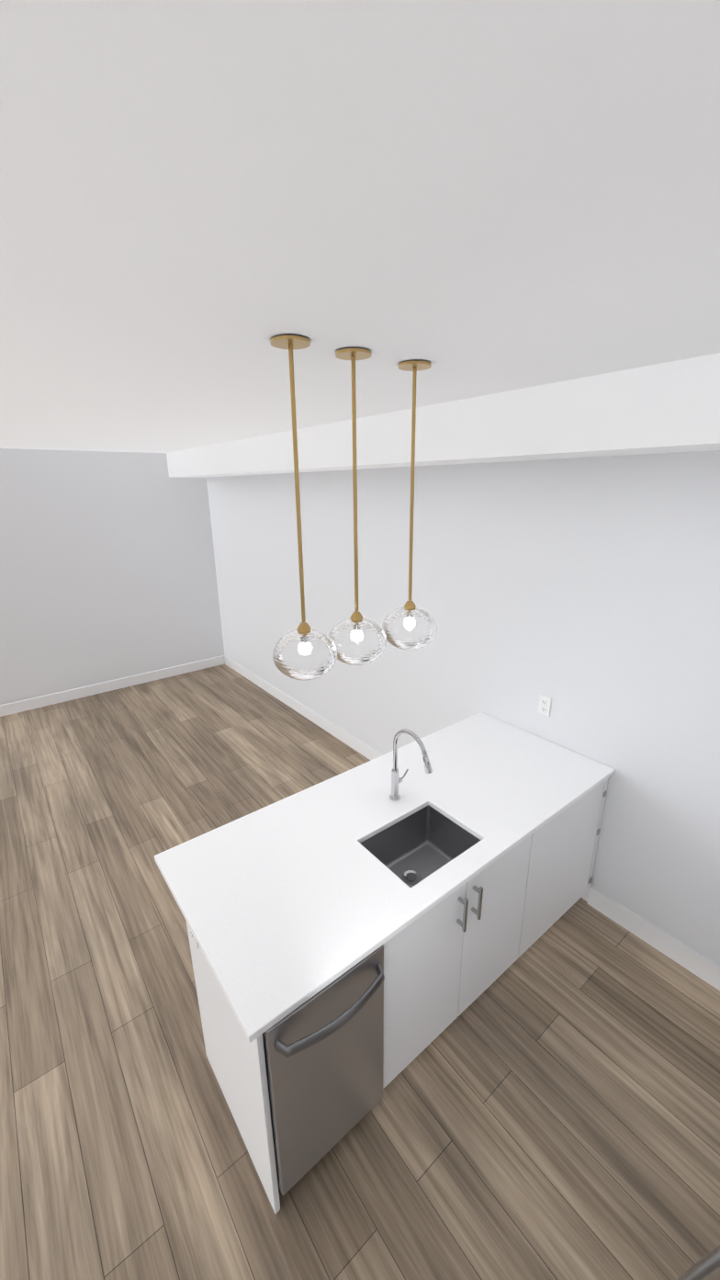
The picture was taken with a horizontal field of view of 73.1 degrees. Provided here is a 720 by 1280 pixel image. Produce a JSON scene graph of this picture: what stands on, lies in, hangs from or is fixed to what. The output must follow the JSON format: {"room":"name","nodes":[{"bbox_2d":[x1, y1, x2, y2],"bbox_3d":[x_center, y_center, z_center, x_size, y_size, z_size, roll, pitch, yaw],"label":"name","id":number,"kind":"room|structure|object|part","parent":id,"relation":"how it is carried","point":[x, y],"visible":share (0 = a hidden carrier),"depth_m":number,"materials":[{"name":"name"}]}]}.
{"room":"kitchen","nodes":[
{"label":"kitchen","id":0,"kind":"room"},
{"bbox_2d":[0,448,224,705],"bbox_3d":[-5.065,-0.218,4.125,7.940,2.750,0.100,-14,22,-36],"label":"wall","id":1,"kind":"structure","parent":0,"point":[107,569],"depth_m":5.58,"materials":[{"name":"white paint"}]},
{"bbox_2d":[0,655,224,716],"bbox_3d":[-5.022,1.048,4.475,7.924,0.125,0.015,-14,22,-36],"label":"baseboard","id":2,"kind":"structure","parent":1,"relation":"attached to","point":[14,707],"depth_m":5.90,"materials":[{"name":"white wood"}]},
{"bbox_2d":[0,663,719,1279],"bbox_3d":[-2.804,1.941,1.888,8.040,0.060,7.056,-14,22,-36],"label":"floor","id":3,"kind":"structure","parent":0,"point":[546,1106],"depth_m":2.01,"materials":[{"name":"wood"}]},
{"bbox_2d":[262,944,385,1195],"bbox_3d":[-0.253,1.431,1.850,0.442,0.873,0.684,-14,22,-36],"label":"dishwasher","id":4,"kind":"object","parent":3,"relation":"on","point":[323,1051],"visible":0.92,"depth_m":1.60,"materials":[{"name":"silver metal"}]},
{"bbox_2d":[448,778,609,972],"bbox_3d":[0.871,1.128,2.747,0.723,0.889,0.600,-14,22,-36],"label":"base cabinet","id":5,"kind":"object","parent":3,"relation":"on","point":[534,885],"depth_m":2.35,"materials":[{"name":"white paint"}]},
{"bbox_2d":[154,712,615,1042],"bbox_3d":[0.250,0.800,2.293,2.107,0.026,0.885,-14,22,-36],"label":"countertop","id":6,"kind":"structure","parent":5,"relation":"on","point":[280,900],"depth_m":1.96,"materials":[{"name":"white stone"}]},
{"bbox_2d":[385,728,437,804],"bbox_3d":[0.248,0.593,2.233,0.097,0.402,0.261,-14,22,-36],"label":"faucet","id":7,"kind":"object","parent":6,"relation":"on","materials":[{"name":"silver metal"}]},
{"bbox_2d":[360,804,492,947],"bbox_3d":[0.262,0.975,2.121,0.486,0.229,0.382,-14,22,-36],"label":"sink","id":8,"kind":"object","parent":6,"relation":"in","point":[413,846],"depth_m":2.24,"materials":[{"name":"grey metal"}]},
{"bbox_2d":[677,1245,719,1279],"bbox_3d":[0.534,1.375,0.423,0.697,1.792,0.751,-14,22,-36],"label":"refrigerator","id":9,"kind":"object","parent":3,"relation":"on","point":[707,1266],"visible":1,"depth_m":0.51,"materials":[{"name":"silver metal"}]},
{"bbox_2d":[0,0,719,453],"bbox_3d":[-2.905,-0.758,1.040,8.140,0.100,7.156,-14,22,-36],"label":"ceiling","id":10,"kind":"structure","parent":0,"point":[202,202],"depth_m":0.71,"materials":[{"name":"white paint"}]},
{"bbox_2d":[270,335,337,679],"bbox_3d":[-0.188,-0.354,1.502,0.215,1.008,0.215,-14,22,-36],"label":"pendant light","id":11,"kind":"object","parent":10,"relation":"hanging from","point":[304,651],"visible":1,"depth_m":1.54,"materials":[{"name":"clear glass"}]},
{"bbox_3d":[-0.189,-0.392,1.490,0.110,0.930,0.110,-14,22,-36],"label":"rod and socket","id":12,"kind":"part","parent":11,"relation":"part of","materials":[{"name":"gold metal"}]},
{"bbox_3d":[-0.184,0.047,1.629,0.215,0.166,0.215,-14,22,-36],"label":"glass globe","id":13,"kind":"part","parent":11,"relation":"part of"},
{"bbox_2d":[328,348,386,665],"bbox_3d":[-0.015,-0.397,1.631,0.215,1.008,0.215,-14,22,-36],"label":"pendant light","id":14,"kind":"object","parent":10,"relation":"hanging from","point":[357,638],"visible":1,"depth_m":1.67,"materials":[{"name":"clear glass"}]},
{"bbox_3d":[-0.015,-0.434,1.619,0.110,0.930,0.110,-14,22,-36],"label":"rod and socket","id":15,"kind":"part","parent":14,"relation":"part of","materials":[{"name":"gold metal"}]},
{"bbox_3d":[-0.011,0.004,1.758,0.215,0.166,0.215,-14,22,-36],"label":"glass globe","id":16,"kind":"part","parent":14,"relation":"part of"},
{"bbox_2d":[382,360,437,650],"bbox_3d":[0.190,-0.448,1.783,0.215,1.008,0.215,-14,22,-36],"label":"pendant light","id":17,"kind":"object","parent":10,"relation":"hanging from","point":[409,626],"visible":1,"depth_m":1.82,"materials":[{"name":"clear glass"}]},
{"bbox_3d":[0.194,-0.046,1.910,0.215,0.166,0.215,-14,22,-36],"label":"glass globe","id":18,"kind":"part","parent":17,"relation":"part of"},
{"bbox_3d":[0.189,-0.485,1.771,0.110,0.930,0.110,-14,22,-36],"label":"rod and socket","id":19,"kind":"part","parent":17,"relation":"part of","materials":[{"name":"gold metal"}]},
{"bbox_2d":[166,352,719,477],"bbox_3d":[0.041,-1.311,3.285,0.460,0.270,6.956,-14,22,-36],"label":"ceiling beam","id":20,"kind":"structure","parent":0,"point":[671,407],"depth_m":2.14,"materials":[{"name":"white paint"}]},
{"bbox_2d":[206,450,719,966],"bbox_3d":[0.305,-0.172,3.786,0.100,2.750,7.056,-14,22,-36],"label":"wall","id":21,"kind":"structure","parent":0,"point":[583,594],"depth_m":2.72,"materials":[{"name":"white paint"}]},
{"bbox_2d":[223,655,719,990],"bbox_3d":[0.050,1.006,4.423,0.015,0.125,6.329,-14,22,-36],"label":"baseboard","id":22,"kind":"structure","parent":21,"relation":"attached to","point":[703,968],"depth_m":2.71,"materials":[{"name":"white"}]},
{"bbox_2d":[538,694,551,716],"bbox_3d":[1.078,0.383,2.839,0.009,0.115,0.072,-14,22,-36],"label":"outlet","id":23,"kind":"object","parent":21,"relation":"attached to","point":[545,704],"visible":1,"depth_m":2.83,"materials":[{"name":"white plastic"}]}
]}

